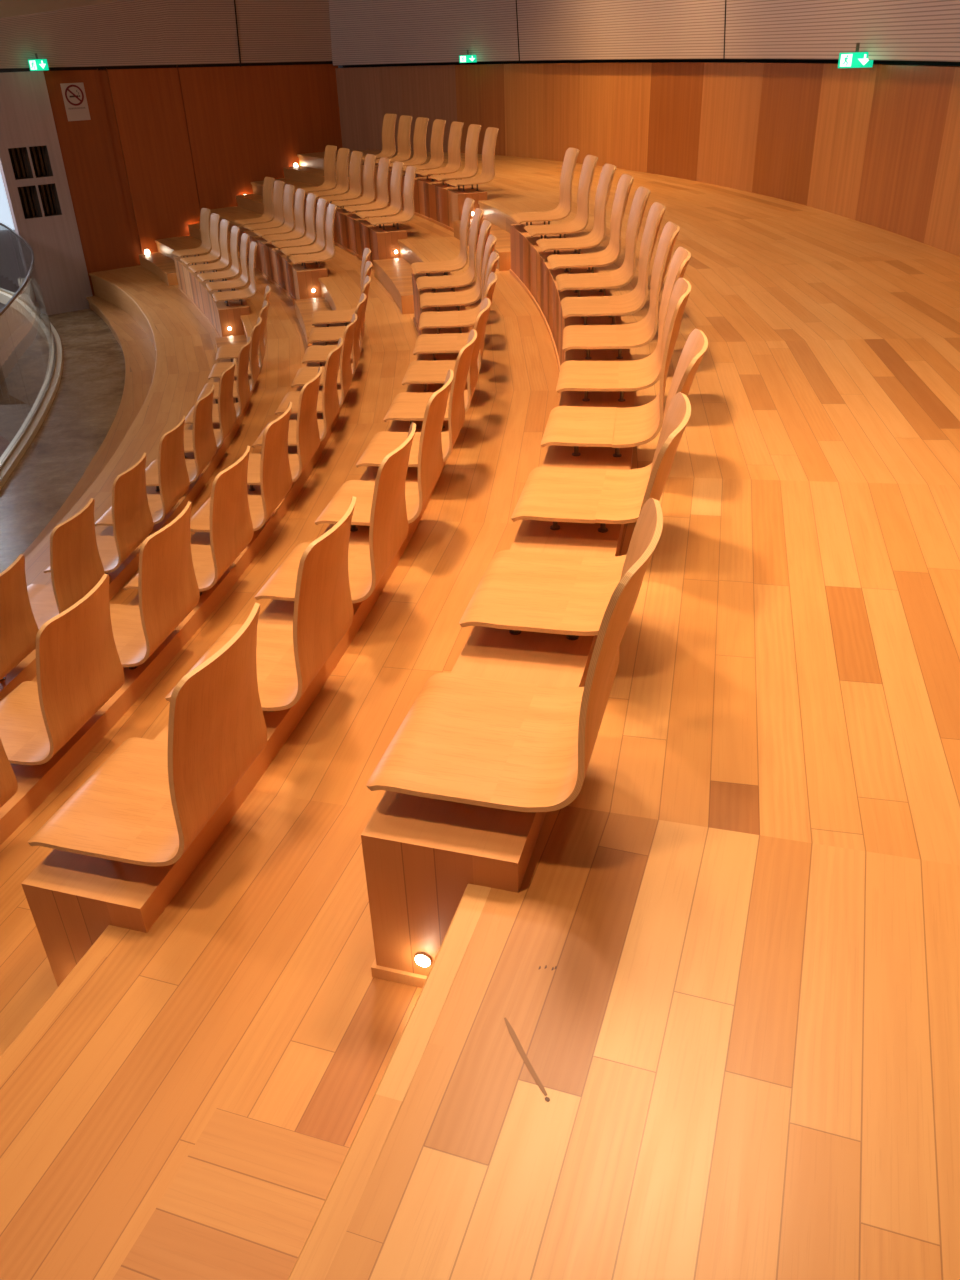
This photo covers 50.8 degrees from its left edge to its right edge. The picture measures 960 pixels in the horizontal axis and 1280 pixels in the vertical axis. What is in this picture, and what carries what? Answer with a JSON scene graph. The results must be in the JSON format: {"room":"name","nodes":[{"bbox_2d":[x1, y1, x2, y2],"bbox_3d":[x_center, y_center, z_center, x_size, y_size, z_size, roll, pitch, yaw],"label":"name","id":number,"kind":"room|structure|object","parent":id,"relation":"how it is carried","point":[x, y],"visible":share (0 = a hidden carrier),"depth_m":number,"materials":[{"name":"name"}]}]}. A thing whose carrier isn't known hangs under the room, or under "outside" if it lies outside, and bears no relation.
{"room":"lecture hall","nodes":[
{"label":"lecture hall","id":0,"kind":"room"},
{"bbox_2d":[0,308,124,572],"bbox_3d":[-5.281,-2.431,10.248,4.433,0.001,12.069,-2,30,0],"label":"floor","id":1,"kind":"structure","parent":0,"point":[84,407],"depth_m":9.25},
{"bbox_2d":[22,296,155,557],"bbox_3d":[-4.139,-0.604,6.928,3.056,0.148,16.122,-2,30,0],"label":"floor","id":2,"kind":"structure","parent":0,"point":[139,352],"depth_m":9.94,"materials":[{"name":"brown wood"}]},
{"bbox_2d":[25,265,217,585],"bbox_3d":[-3.536,-0.828,6.830,3.691,0.297,17.314,-2,30,0],"label":"floor","id":3,"kind":"structure","parent":0,"point":[182,338],"depth_m":9.36,"materials":[{"name":"brown wood"}]},
{"bbox_2d":[0,357,258,700],"bbox_3d":[-1.974,-0.599,5.685,0.665,0.367,6.384,0,31,4],"label":"plinth","id":4,"kind":"object","parent":3,"relation":"on","point":[25,670],"visible":0.1,"depth_m":5.26,"materials":[{"name":"brown wood"}]},
{"bbox_2d":[0,554,38,680],"bbox_3d":[-1.948,-0.033,3.833,0.490,0.536,0.390,4,31,10],"label":"chair","id":5,"kind":"object","parent":4,"relation":"on","point":[19,629],"visible":0.99,"depth_m":3.82,"materials":[{"name":"brown wood"}]},
{"bbox_2d":[27,498,104,628],"bbox_3d":[-1.856,-0.305,4.289,0.490,0.536,0.390,3,31,8],"label":"chair","id":6,"kind":"object","parent":4,"relation":"on","point":[76,566],"visible":0.62,"depth_m":4.22,"materials":[{"name":"brown wood"}]},
{"bbox_2d":[44,453,152,576],"bbox_3d":[-1.785,-0.578,4.747,0.490,0.536,0.390,2,31,7],"label":"chair","id":7,"kind":"object","parent":4,"relation":"on","point":[132,521],"visible":0.64,"depth_m":4.67,"materials":[{"name":"brown wood"}]},
{"bbox_2d":[95,415,189,525],"bbox_3d":[-1.734,-0.851,5.207,0.490,0.536,0.390,1,31,5],"label":"chair","id":8,"kind":"object","parent":4,"relation":"on","point":[173,477],"visible":0.68,"depth_m":5.14,"materials":[{"name":"brown wood"}]},
{"bbox_2d":[139,252,177,285],"bbox_3d":[-4.197,-4.947,13.425,0.305,0.146,1.734,-17,33,-23],"label":"step block","id":9,"kind":"object","parent":3,"relation":"on","point":[159,264],"visible":0.86,"depth_m":13.32,"materials":[{"name":"brown wood"}]},
{"bbox_2d":[146,385,216,491],"bbox_3d":[-1.704,-1.125,5.670,0.490,0.536,0.390,-1,31,3],"label":"chair","id":10,"kind":"object","parent":3,"relation":"on","point":[204,441],"visible":0.76,"depth_m":5.60,"materials":[{"name":"brown wood"}]},
{"bbox_2d":[172,208,211,257],"bbox_3d":[-3.456,-4.874,12.145,0.490,0.536,0.390,-18,34,-24],"label":"chair","id":11,"kind":"object","parent":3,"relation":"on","point":[205,247],"visible":0.99,"depth_m":12.20,"materials":[{"name":"brown wood"}]},
{"bbox_2d":[180,213,220,264],"bbox_3d":[-3.224,-4.616,11.693,0.490,0.536,0.390,-16,33,-22],"label":"chair","id":12,"kind":"object","parent":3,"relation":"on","point":[215,253],"visible":0.96,"depth_m":11.75,"materials":[{"name":"brown wood"}]},
{"bbox_2d":[188,219,229,272],"bbox_3d":[-3.002,-4.357,11.239,0.490,0.536,0.390,-15,33,-20],"label":"chair","id":13,"kind":"object","parent":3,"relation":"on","point":[224,262],"visible":0.96,"depth_m":11.29,"materials":[{"name":"brown wood"}]},
{"bbox_2d":[184,358,236,457],"bbox_3d":[-1.694,-1.398,6.133,0.490,0.536,0.390,-2,30,1],"label":"chair","id":14,"kind":"object","parent":3,"relation":"on","point":[227,416],"visible":0.62,"depth_m":6.05,"materials":[{"name":"brown wood"}]},
{"bbox_2d":[174,255,249,336],"bbox_3d":[-2.981,-3.818,11.213,0.357,0.367,3.347,-13,32,-18],"label":"plinth","id":15,"kind":"object","parent":3,"relation":"on","point":[225,320],"visible":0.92,"depth_m":10.62,"materials":[{"name":"brown wood"}]},
{"bbox_2d":[185,336,250,424],"bbox_3d":[-1.705,-1.671,6.596,0.490,0.536,0.390,-3,30,-1],"label":"chair","id":16,"kind":"object","parent":3,"relation":"on","point":[243,386],"visible":0.67,"depth_m":6.52,"materials":[{"name":"brown wood"}]},
{"bbox_2d":[197,226,239,281],"bbox_3d":[-2.778,-4.099,10.787,0.490,0.536,0.390,-14,32,-18],"label":"chair","id":17,"kind":"object","parent":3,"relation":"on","point":[234,270],"visible":0.99,"depth_m":10.84,"materials":[{"name":"brown wood"}]},
{"bbox_2d":[206,233,248,291],"bbox_3d":[-2.570,-3.838,10.329,0.490,0.536,0.390,-12,32,-17],"label":"chair","id":18,"kind":"object","parent":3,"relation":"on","point":[243,280],"visible":0.98,"depth_m":10.38,"materials":[{"name":"brown wood"}]},
{"bbox_2d":[197,317,261,403],"bbox_3d":[-1.737,-1.942,7.059,0.490,0.536,0.390,-4,31,-3],"label":"chair","id":19,"kind":"object","parent":3,"relation":"on","point":[255,335],"visible":0.7,"depth_m":7.00,"materials":[{"name":"brown wood"}]},
{"bbox_2d":[212,241,257,305],"bbox_3d":[-2.384,-3.571,9.866,0.490,0.536,0.390,-11,32,-15],"label":"chair","id":20,"kind":"object","parent":3,"relation":"on","point":[249,292],"visible":1,"depth_m":9.92,"materials":[{"name":"brown wood"}]},
{"bbox_2d":[208,300,267,379],"bbox_3d":[-1.789,-2.213,7.521,0.490,0.536,0.390,-5,31,-5],"label":"chair","id":21,"kind":"object","parent":3,"relation":"on","point":[218,369],"visible":0.7,"depth_m":7.48,"materials":[{"name":"brown wood"}]},
{"bbox_2d":[0,0,332,72],"bbox_3d":[-4.507,-7.775,12.482,6.600,1.381,0.600,-24,37,-32],"label":"wall","id":22,"kind":"structure","parent":0,"point":[101,35],"depth_m":13.04,"materials":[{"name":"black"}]},
{"bbox_2d":[32,235,307,681],"bbox_3d":[-2.781,-1.113,6.679,3.731,0.297,18.276,-2,30,0],"label":"floor","id":23,"kind":"structure","parent":0,"point":[286,346],"depth_m":8.30,"materials":[{"name":"brown wood"}]},
{"bbox_2d":[0,738,17,807],"bbox_3d":[-1.459,0.359,2.551,0.490,0.536,0.390,6,32,14],"label":"chair","id":24,"kind":"object","parent":23,"relation":"on","point":[8,781],"visible":1,"depth_m":2.69,"materials":[{"name":"brown wood"}]},
{"bbox_2d":[0,574,123,764],"bbox_3d":[-1.324,0.090,2.998,0.490,0.536,0.390,5,31,13],"label":"chair","id":25,"kind":"object","parent":23,"relation":"on","point":[79,668],"visible":1,"depth_m":2.93,"materials":[{"name":"brown wood"}]},
{"bbox_2d":[0,322,352,844],"bbox_3d":[-1.204,-0.750,5.306,0.648,0.367,6.401,0,31,4],"label":"plinth","id":26,"kind":"object","parent":23,"relation":"on","point":[35,783],"visible":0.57,"depth_m":3.49,"materials":[{"name":"brown wood"}]},
{"bbox_2d":[110,501,199,668],"bbox_3d":[-1.208,-0.180,3.450,0.490,0.536,0.390,4,31,11],"label":"chair","id":27,"kind":"object","parent":26,"relation":"on","point":[168,590],"visible":0.79,"depth_m":3.38,"materials":[{"name":"brown wood"}]},
{"bbox_2d":[123,446,253,595],"bbox_3d":[-1.111,-0.452,3.905,0.490,0.536,0.390,3,31,9],"label":"chair","id":28,"kind":"object","parent":26,"relation":"on","point":[230,523],"visible":0.66,"depth_m":3.82,"materials":[{"name":"brown wood"}]},
{"bbox_2d":[190,402,291,531],"bbox_3d":[-1.034,-0.726,4.364,0.490,0.536,0.390,2,31,7],"label":"chair","id":29,"kind":"object","parent":26,"relation":"on","point":[275,471],"visible":0.73,"depth_m":4.29,"materials":[{"name":"brown wood"}]},
{"bbox_2d":[234,177,274,225],"bbox_3d":[-2.697,-5.253,12.154,0.490,0.536,0.390,-17,34,-24],"label":"chair","id":30,"kind":"object","parent":23,"relation":"on","point":[268,185],"visible":0.94,"depth_m":12.21,"materials":[{"name":"brown wood"}]},
{"bbox_2d":[243,180,284,230],"bbox_3d":[-2.501,-5.034,11.770,0.490,0.536,0.390,-16,33,-22],"label":"chair","id":31,"kind":"object","parent":23,"relation":"on","point":[278,221],"visible":0.94,"depth_m":11.82,"materials":[{"name":"brown wood"}]},
{"bbox_2d":[252,184,294,236],"bbox_3d":[-2.312,-4.815,11.386,0.490,0.536,0.390,-15,33,-21],"label":"chair","id":32,"kind":"object","parent":23,"relation":"on","point":[288,226],"visible":0.95,"depth_m":11.44,"materials":[{"name":"brown wood"}]},
{"bbox_2d":[238,226,327,301],"bbox_3d":[-2.216,-4.185,11.201,0.362,0.367,3.391,-13,32,-18],"label":"plinth","id":33,"kind":"object","parent":23,"relation":"on","point":[297,282],"visible":0.48,"depth_m":10.48,"materials":[{"name":"brown wood"}]},
{"bbox_2d":[262,189,305,242],"bbox_3d":[-2.121,-4.597,11.003,0.490,0.536,0.390,-14,32,-19],"label":"chair","id":34,"kind":"object","parent":23,"relation":"on","point":[299,231],"visible":0.96,"depth_m":11.05,"materials":[{"name":"brown wood"}]},
{"bbox_2d":[247,366,321,490],"bbox_3d":[-0.977,-0.999,4.825,0.490,0.536,0.390,1,31,5],"label":"chair","id":35,"kind":"object","parent":23,"relation":"on","point":[307,431],"visible":0.65,"depth_m":4.75,"materials":[{"name":"brown wood"}]},
{"bbox_2d":[272,193,316,249],"bbox_3d":[-1.939,-4.377,10.618,0.490,0.536,0.390,-13,32,-17],"label":"chair","id":36,"kind":"object","parent":23,"relation":"on","point":[310,237],"visible":0.94,"depth_m":10.66,"materials":[{"name":"brown wood"}]},
{"bbox_2d":[252,338,342,447],"bbox_3d":[-0.939,-1.274,5.287,0.490,0.536,0.390,0,31,4],"label":"chair","id":37,"kind":"object","parent":23,"relation":"on","point":[330,400],"visible":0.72,"depth_m":5.20,"materials":[{"name":"brown wood"}]},
{"bbox_2d":[281,198,326,256],"bbox_3d":[-1.771,-4.153,10.228,0.490,0.536,0.390,-12,32,-16],"label":"chair","id":38,"kind":"object","parent":23,"relation":"on","point":[320,244],"visible":0.97,"depth_m":10.27,"materials":[{"name":"brown wood"}]},
{"bbox_2d":[294,297,331,346],"bbox_3d":[-1.436,-2.794,9.008,0.316,0.146,1.769,-8,31,-10],"label":"step block","id":39,"kind":"object","parent":23,"relation":"on","point":[304,308],"visible":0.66,"depth_m":9.32,"materials":[{"name":"brown wood"}]},
{"bbox_2d":[289,204,336,268],"bbox_3d":[-1.617,-3.926,9.833,0.490,0.536,0.390,-11,32,-14],"label":"chair","id":40,"kind":"object","parent":23,"relation":"on","point":[328,253],"visible":1,"depth_m":9.88,"materials":[{"name":"brown wood"}]},
{"bbox_2d":[275,313,356,419],"bbox_3d":[-0.920,-1.548,5.752,0.490,0.536,0.390,-1,31,2],"label":"chair","id":41,"kind":"object","parent":23,"relation":"on","point":[348,337],"visible":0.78,"depth_m":5.69,"materials":[{"name":"brown wood"}]},
{"bbox_2d":[291,293,365,387],"bbox_3d":[-0.922,-1.821,6.216,0.490,0.536,0.390,-2,30,0],"label":"chair","id":42,"kind":"object","parent":23,"relation":"on","point":[304,375],"visible":0.68,"depth_m":6.17,"materials":[{"name":"brown wood"}]},
{"bbox_2d":[302,276,370,365],"bbox_3d":[-0.943,-2.094,6.681,0.490,0.536,0.390,-3,31,-2],"label":"chair","id":43,"kind":"object","parent":23,"relation":"on","point":[316,353],"visible":0.65,"depth_m":6.68,"materials":[{"name":"brown wood"}]},
{"bbox_2d":[308,261,371,344],"bbox_3d":[-0.983,-2.366,7.144,0.490,0.536,0.390,-4,31,-4],"label":"chair","id":44,"kind":"object","parent":23,"relation":"on","point":[317,334],"visible":0.64,"depth_m":7.18,"materials":[{"name":"brown wood"}]},
{"bbox_2d":[312,248,370,326],"bbox_3d":[-1.044,-2.637,7.607,0.490,0.536,0.390,-5,31,-5],"label":"chair","id":45,"kind":"object","parent":23,"relation":"on","point":[334,316],"visible":0.66,"depth_m":7.66,"materials":[{"name":"brown wood"}]},
{"bbox_2d":[0,64,342,314],"bbox_3d":[-4.015,-5.630,14.640,5.020,4.702,0.235,-24,37,-32],"label":"wall","id":46,"kind":"structure","parent":0,"point":[158,147],"depth_m":13.61,"materials":[{"name":"brown wood"}]},
{"bbox_2d":[11,146,58,216],"bbox_3d":[-5.711,-5.886,12.965,0.400,0.815,0.030,-24,37,-32],"label":"vent","id":47,"kind":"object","parent":46,"relation":"attached to","point":[37,147],"depth_m":12.95,"materials":[{"name":"black metal"}]},
{"bbox_2d":[60,83,90,120],"bbox_3d":[-5.125,-6.820,12.803,0.290,0.420,0.012,-24,37,-32],"label":"no smoking sign","id":48,"kind":"object","parent":46,"relation":"attached to","point":[74,96],"visible":1,"depth_m":12.80,"materials":[{"name":"beige"}]},
{"bbox_2d":[0,206,418,1056],"bbox_3d":[-2.082,-1.395,6.527,3.908,0.297,19.253,-2,30,0],"label":"floor","id":49,"kind":"structure","parent":0,"point":[27,979],"depth_m":4.18,"materials":[{"name":"brown wood"}]},
{"bbox_2d":[28,602,266,865],"bbox_3d":[-0.706,0.200,2.187,0.490,0.536,0.390,6,32,14],"label":"chair","id":50,"kind":"object","parent":49,"relation":"on","point":[147,803],"visible":1,"depth_m":2.16,"materials":[{"name":"brown wood"}]},
{"bbox_2d":[21,272,468,986],"bbox_3d":[-0.431,-1.023,5.134,0.678,0.367,6.850,0,31,4],"label":"plinth","id":51,"kind":"object","parent":49,"relation":"on","point":[72,898],"visible":0.16,"depth_m":2.25,"materials":[{"name":"brown wood"}]},
{"bbox_2d":[165,496,355,711],"bbox_3d":[-0.560,-0.089,2.668,0.490,0.536,0.390,5,31,13],"label":"chair","id":52,"kind":"object","parent":51,"relation":"on","point":[287,661],"visible":0.77,"depth_m":2.60,"materials":[{"name":"brown wood"}]},
{"bbox_2d":[296,145,336,193],"bbox_3d":[-1.968,-5.679,12.245,0.490,0.536,0.390,-17,34,-23],"label":"chair","id":53,"kind":"object","parent":49,"relation":"on","point":[330,182],"visible":0.81,"depth_m":12.30,"materials":[{"name":"brown wood"}]},
{"bbox_2d":[254,423,415,603],"bbox_3d":[-0.435,-0.381,3.154,0.490,0.536,0.390,4,31,11],"label":"chair","id":54,"kind":"object","parent":49,"relation":"on","point":[388,530],"visible":0.77,"depth_m":3.10,"materials":[{"name":"brown wood"}]},
{"bbox_2d":[304,194,406,268],"bbox_3d":[-1.464,-4.582,11.241,0.367,0.367,3.517,-13,32,-18],"label":"plinth","id":55,"kind":"object","parent":49,"relation":"on","point":[352,233],"visible":0.44,"depth_m":10.39,"materials":[{"name":"brown wood"}]},
{"bbox_2d":[307,148,349,197],"bbox_3d":[-1.763,-5.452,11.845,0.490,0.536,0.390,-16,33,-22],"label":"chair","id":56,"kind":"object","parent":55,"relation":"on","point":[342,187],"visible":0.85,"depth_m":11.90,"materials":[{"name":"brown wood"}]},
{"bbox_2d":[319,151,361,203],"bbox_3d":[-1.565,-5.223,11.444,0.490,0.536,0.390,-15,33,-20],"label":"chair","id":57,"kind":"object","parent":55,"relation":"on","point":[355,191],"visible":0.93,"depth_m":11.49,"materials":[{"name":"brown wood"}]},
{"bbox_2d":[331,154,376,211],"bbox_3d":[-1.366,-4.995,11.045,0.490,0.536,0.390,-14,32,-19],"label":"chair","id":58,"kind":"object","parent":55,"relation":"on","point":[368,197],"visible":0.94,"depth_m":11.09,"materials":[{"name":"brown wood"}]},
{"bbox_2d":[343,157,389,212],"bbox_3d":[-1.178,-4.764,10.641,0.490,0.536,0.390,-13,32,-17],"label":"chair","id":59,"kind":"object","parent":55,"relation":"on","point":[382,201],"visible":0.97,"depth_m":10.68,"materials":[{"name":"brown wood"}]},
{"bbox_2d":[355,161,403,218],"bbox_3d":[-1.005,-4.531,10.233,0.490,0.536,0.390,-12,32,-16],"label":"chair","id":60,"kind":"object","parent":55,"relation":"on","point":[395,207],"visible":0.98,"depth_m":10.28,"materials":[{"name":"brown wood"}]},
{"bbox_2d":[367,166,416,229],"bbox_3d":[-0.847,-4.294,9.821,0.490,0.536,0.390,-11,32,-14],"label":"chair","id":61,"kind":"object","parent":55,"relation":"on","point":[407,214],"visible":1,"depth_m":9.86,"materials":[{"name":"brown wood"}]},
{"bbox_2d":[315,369,453,530],"bbox_3d":[-0.332,-0.673,3.645,0.490,0.536,0.390,3,31,9],"label":"chair","id":62,"kind":"object","parent":49,"relation":"on","point":[430,455],"visible":0.84,"depth_m":3.61,"materials":[{"name":"brown wood"}]},
{"bbox_2d":[373,258,413,313],"bbox_3d":[-0.681,-3.191,9.047,0.314,0.145,1.740,-8,31,-10],"label":"step block","id":63,"kind":"object","parent":49,"relation":"on","point":[395,274],"visible":0.79,"depth_m":9.00,"materials":[{"name":"brown wood"}]},
{"bbox_2d":[355,329,476,467],"bbox_3d":[-0.250,-0.968,4.138,0.490,0.536,0.390,2,31,7],"label":"chair","id":64,"kind":"object","parent":49,"relation":"on","point":[383,443],"visible":0.77,"depth_m":4.11,"materials":[{"name":"brown wood"}]},
{"bbox_2d":[383,297,490,427],"bbox_3d":[-0.189,-1.262,4.635,0.490,0.536,0.390,1,31,5],"label":"chair","id":65,"kind":"object","parent":49,"relation":"on","point":[406,406],"visible":0.73,"depth_m":4.62,"materials":[{"name":"brown wood"}]},
{"bbox_2d":[411,198,474,275],"bbox_3d":[-0.278,-3.024,7.630,0.490,0.536,0.390,-6,31,-6],"label":"chair","id":66,"kind":"object","parent":49,"relation":"on","point":[460,262],"visible":0.99,"depth_m":7.66,"materials":[{"name":"brown wood"}]},
{"bbox_2d":[402,272,497,391],"bbox_3d":[-0.150,-1.558,5.133,0.490,0.536,0.390,0,31,3],"label":"chair","id":67,"kind":"object","parent":49,"relation":"on","point":[425,372],"visible":0.68,"depth_m":5.17,"materials":[{"name":"brown wood"}]},
{"bbox_2d":[416,208,483,292],"bbox_3d":[-0.209,-2.733,7.132,0.490,0.536,0.390,-5,31,-4],"label":"chair","id":68,"kind":"object","parent":49,"relation":"on","point":[466,278],"visible":0.98,"depth_m":7.17,"materials":[{"name":"brown wood"}]},
{"bbox_2d":[420,220,491,311],"bbox_3d":[-0.162,-2.441,6.633,0.490,0.536,0.390,-3,31,-2],"label":"chair","id":69,"kind":"object","parent":49,"relation":"on","point":[460,298],"visible":0.89,"depth_m":6.67,"materials":[{"name":"brown wood"}]},
{"bbox_2d":[413,252,498,359],"bbox_3d":[-0.132,-1.853,5.633,0.490,0.536,0.390,-1,31,2],"label":"chair","id":70,"kind":"object","parent":49,"relation":"on","point":[452,342],"visible":0.66,"depth_m":5.68,"materials":[{"name":"brown wood"}]},
{"bbox_2d":[419,234,496,333],"bbox_3d":[-0.136,-2.147,6.133,0.490,0.536,0.390,-2,30,0],"label":"chair","id":71,"kind":"object","parent":49,"relation":"on","point":[465,318],"visible":0.78,"depth_m":6.18,"materials":[{"name":"brown wood"}]},
{"bbox_2d":[0,178,560,1279],"bbox_3d":[-1.372,-1.678,6.376,4.089,0.297,20.247,-2,30,0],"label":"floor","id":72,"kind":"structure","parent":0,"point":[254,993],"depth_m":2.05,"materials":[{"name":"brown wood"}]},
{"bbox_2d":[112,1108,348,1279],"bbox_3d":[-0.638,1.328,0.792,0.332,0.145,2.066,10,33,19],"label":"step block","id":73,"kind":"object","parent":72,"relation":"on","point":[249,1194],"visible":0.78,"depth_m":1.48,"materials":[{"name":"brown wood"}]},
{"bbox_2d":[283,166,349,189],"bbox_3d":[-2.272,-6.470,14.129,0.310,0.145,2.014,-17,34,-24],"label":"step block","id":74,"kind":"object","parent":72,"relation":"on","point":[308,175],"visible":0.65,"depth_m":14.24,"materials":[{"name":"brown wood"}]},
{"bbox_2d":[375,115,411,163],"bbox_3d":[-1.048,-5.913,11.996,0.490,0.536,0.390,-16,33,-22],"label":"chair","id":75,"kind":"object","parent":72,"relation":"on","point":[404,128],"visible":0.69,"depth_m":12.05,"materials":[{"name":"brown wood"}]},
{"bbox_2d":[389,117,427,166],"bbox_3d":[-0.835,-5.668,11.567,0.490,0.536,0.390,-15,33,-20],"label":"chair","id":76,"kind":"object","parent":72,"relation":"on","point":[419,140],"visible":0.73,"depth_m":11.61,"materials":[{"name":"brown wood"}]},
{"bbox_2d":[360,163,486,231],"bbox_3d":[-0.723,-5.010,11.334,0.374,0.367,3.732,-13,32,-18],"label":"plinth","id":77,"kind":"object","parent":72,"relation":"on","point":[435,202],"visible":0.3,"depth_m":10.45,"materials":[{"name":"brown wood"}]},
{"bbox_2d":[445,127,498,191],"bbox_3d":[-0.068,-4.671,9.826,0.490,0.536,0.390,-11,32,-14],"label":"chair","id":78,"kind":"object","parent":77,"relation":"on","point":[487,175],"visible":1,"depth_m":9.86,"materials":[{"name":"brown wood"}]},
{"bbox_2d":[403,119,445,176],"bbox_3d":[-0.621,-5.424,11.139,0.490,0.536,0.390,-14,32,-19],"label":"chair","id":79,"kind":"object","parent":72,"relation":"on","point":[436,161],"visible":0.84,"depth_m":11.18,"materials":[{"name":"brown wood"}]},
{"bbox_2d":[416,122,463,180],"bbox_3d":[-0.420,-5.177,10.706,0.490,0.536,0.390,-13,32,-17],"label":"chair","id":80,"kind":"object","parent":72,"relation":"on","point":[454,142],"visible":0.98,"depth_m":10.74,"materials":[{"name":"brown wood"}]},
{"bbox_2d":[430,124,480,185],"bbox_3d":[-0.236,-4.926,10.268,0.490,0.536,0.390,-12,32,-15],"label":"chair","id":81,"kind":"object","parent":72,"relation":"on","point":[470,170],"visible":0.95,"depth_m":10.30,"materials":[{"name":"brown wood"}]},
{"bbox_2d":[453,219,510,270],"bbox_3d":[0.104,-3.549,9.018,0.317,0.145,1.880,-8,31,-10],"label":"step block","id":82,"kind":"object","parent":72,"relation":"on","point":[502,246],"visible":0.32,"depth_m":8.65,"materials":[{"name":"brown wood"}]},
{"bbox_2d":[361,222,633,987],"bbox_3d":[0.358,-1.307,4.980,0.707,0.367,7.293,0,31,4],"label":"plinth","id":83,"kind":"object","parent":72,"relation":"on","point":[421,855],"visible":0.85,"depth_m":1.96,"materials":[{"name":"brown wood"}]},
{"bbox_2d":[510,148,578,225],"bbox_3d":[0.498,-3.421,7.668,0.490,0.536,0.390,-6,31,-6],"label":"chair","id":84,"kind":"object","parent":83,"relation":"on","point":[563,209],"visible":0.99,"depth_m":7.69,"materials":[{"name":"brown wood"}]},
{"bbox_2d":[524,155,597,238],"bbox_3d":[0.576,-3.111,7.136,0.490,0.536,0.390,-5,31,-4],"label":"chair","id":85,"kind":"object","parent":83,"relation":"on","point":[579,223],"visible":0.98,"depth_m":7.16,"materials":[{"name":"brown wood"}]},
{"bbox_2d":[536,164,615,254],"bbox_3d":[0.631,-2.798,6.602,0.490,0.536,0.390,-4,31,-2],"label":"chair","id":86,"kind":"object","parent":83,"relation":"on","point":[596,236],"visible":0.99,"depth_m":6.62,"materials":[{"name":"brown wood"}]},
{"bbox_2d":[366,498,662,811],"bbox_3d":[0.068,0.029,1.842,0.490,0.536,0.390,6,32,14],"label":"chair","id":87,"kind":"object","parent":72,"relation":"on","point":[485,742],"visible":1,"depth_m":1.88,"materials":[{"name":"brown wood"}]},
{"bbox_2d":[459,392,690,639],"bbox_3d":[0.223,-0.281,2.358,0.490,0.536,0.390,5,31,12],"label":"chair","id":88,"kind":"object","parent":72,"relation":"on","point":[518,591],"visible":0.77,"depth_m":2.41,"materials":[{"name":"brown wood"}]},
{"bbox_2d":[547,174,633,273],"bbox_3d":[0.662,-2.484,6.067,0.490,0.536,0.390,-3,30,-1],"label":"chair","id":89,"kind":"object","parent":72,"relation":"on","point":[608,256],"visible":0.98,"depth_m":6.09,"materials":[{"name":"brown wood"}]},
{"bbox_2d":[556,187,650,296],"bbox_3d":[0.670,-2.168,5.531,0.490,0.536,0.390,-1,31,1],"label":"chair","id":90,"kind":"object","parent":72,"relation":"on","point":[622,276],"visible":0.98,"depth_m":5.56,"materials":[{"name":"brown wood"}]},
{"bbox_2d":[511,329,707,532],"bbox_3d":[0.367,-0.588,2.878,0.513,0.527,0.390,4,31,11],"label":"chair","id":91,"kind":"object","parent":72,"relation":"on","point":[554,494],"visible":0.77,"depth_m":2.93,"materials":[{"name":"brown wood"}]},
{"bbox_2d":[561,202,665,324],"bbox_3d":[0.654,-1.853,4.997,0.490,0.536,0.390,0,31,3],"label":"chair","id":92,"kind":"object","parent":72,"relation":"on","point":[632,302],"visible":1,"depth_m":5.02,"materials":[{"name":"brown wood"}]},
{"bbox_2d":[540,278,690,456],"bbox_3d":[0.454,-0.911,3.403,0.468,0.544,0.390,3,31,9],"label":"chair","id":93,"kind":"object","parent":72,"relation":"on","point":[614,427],"visible":0.99,"depth_m":3.43,"materials":[{"name":"brown wood"}]},
{"bbox_2d":[563,222,679,358],"bbox_3d":[0.615,-1.537,4.463,0.490,0.536,0.390,1,31,5],"label":"chair","id":94,"kind":"object","parent":72,"relation":"on","point":[638,334],"visible":1,"depth_m":4.49,"materials":[{"name":"brown wood"}]},
{"bbox_2d":[556,247,690,401],"bbox_3d":[0.552,-1.221,3.932,0.490,0.536,0.390,2,31,7],"label":"chair","id":95,"kind":"object","parent":72,"relation":"on","point":[574,375],"visible":0.84,"depth_m":3.98,"materials":[{"name":"brown wood"}]},
{"bbox_2d":[287,150,959,1279],"bbox_3d":[0.271,-1.717,5.750,6.136,0.297,22.314,-2,30,0],"label":"floor","id":96,"kind":"structure","parent":0,"point":[742,1041],"depth_m":1.80,"materials":[{"name":"brown wood"}]},
{"bbox_2d":[329,0,959,65],"bbox_3d":[0.815,-3.256,4.989,4.568,0.870,22.158,-4,31,-2],"label":"wall","id":97,"kind":"structure","parent":0,"point":[363,32],"depth_m":10.71,"materials":[{"name":"grey paint"}]},
{"bbox_2d":[335,62,959,256],"bbox_3d":[0.962,-2.408,5.526,4.663,1.075,22.417,-4,31,-2],"label":"wall","id":98,"kind":"structure","parent":0,"point":[878,145],"depth_m":9.80,"materials":[{"name":"brown wood"}]},
{"bbox_2d":[339,59,959,67],"bbox_3d":[0.569,-3.451,4.888,5.377,1.455,22.417,-4,31,-3],"label":"cove","id":99,"kind":"object","parent":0,"point":[942,63],"visible":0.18,"depth_m":10.67,"materials":[{"name":"black"}]},
{"bbox_3d":[-5.558,-1.686,10.722,3.898,1.587,12.009,-2,30,0],"label":"wall","id":100,"kind":"structure","parent":0,"visible":0},
{"bbox_2d":[0,222,62,489],"bbox_3d":[-5.034,-2.964,10.193,1.317,1.158,12.651,-11,32,-15],"label":"glass balustrade","id":101,"kind":"object","parent":100,"relation":"on","point":[31,352],"visible":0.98,"depth_m":9.69,"materials":[{"name":"glass"}]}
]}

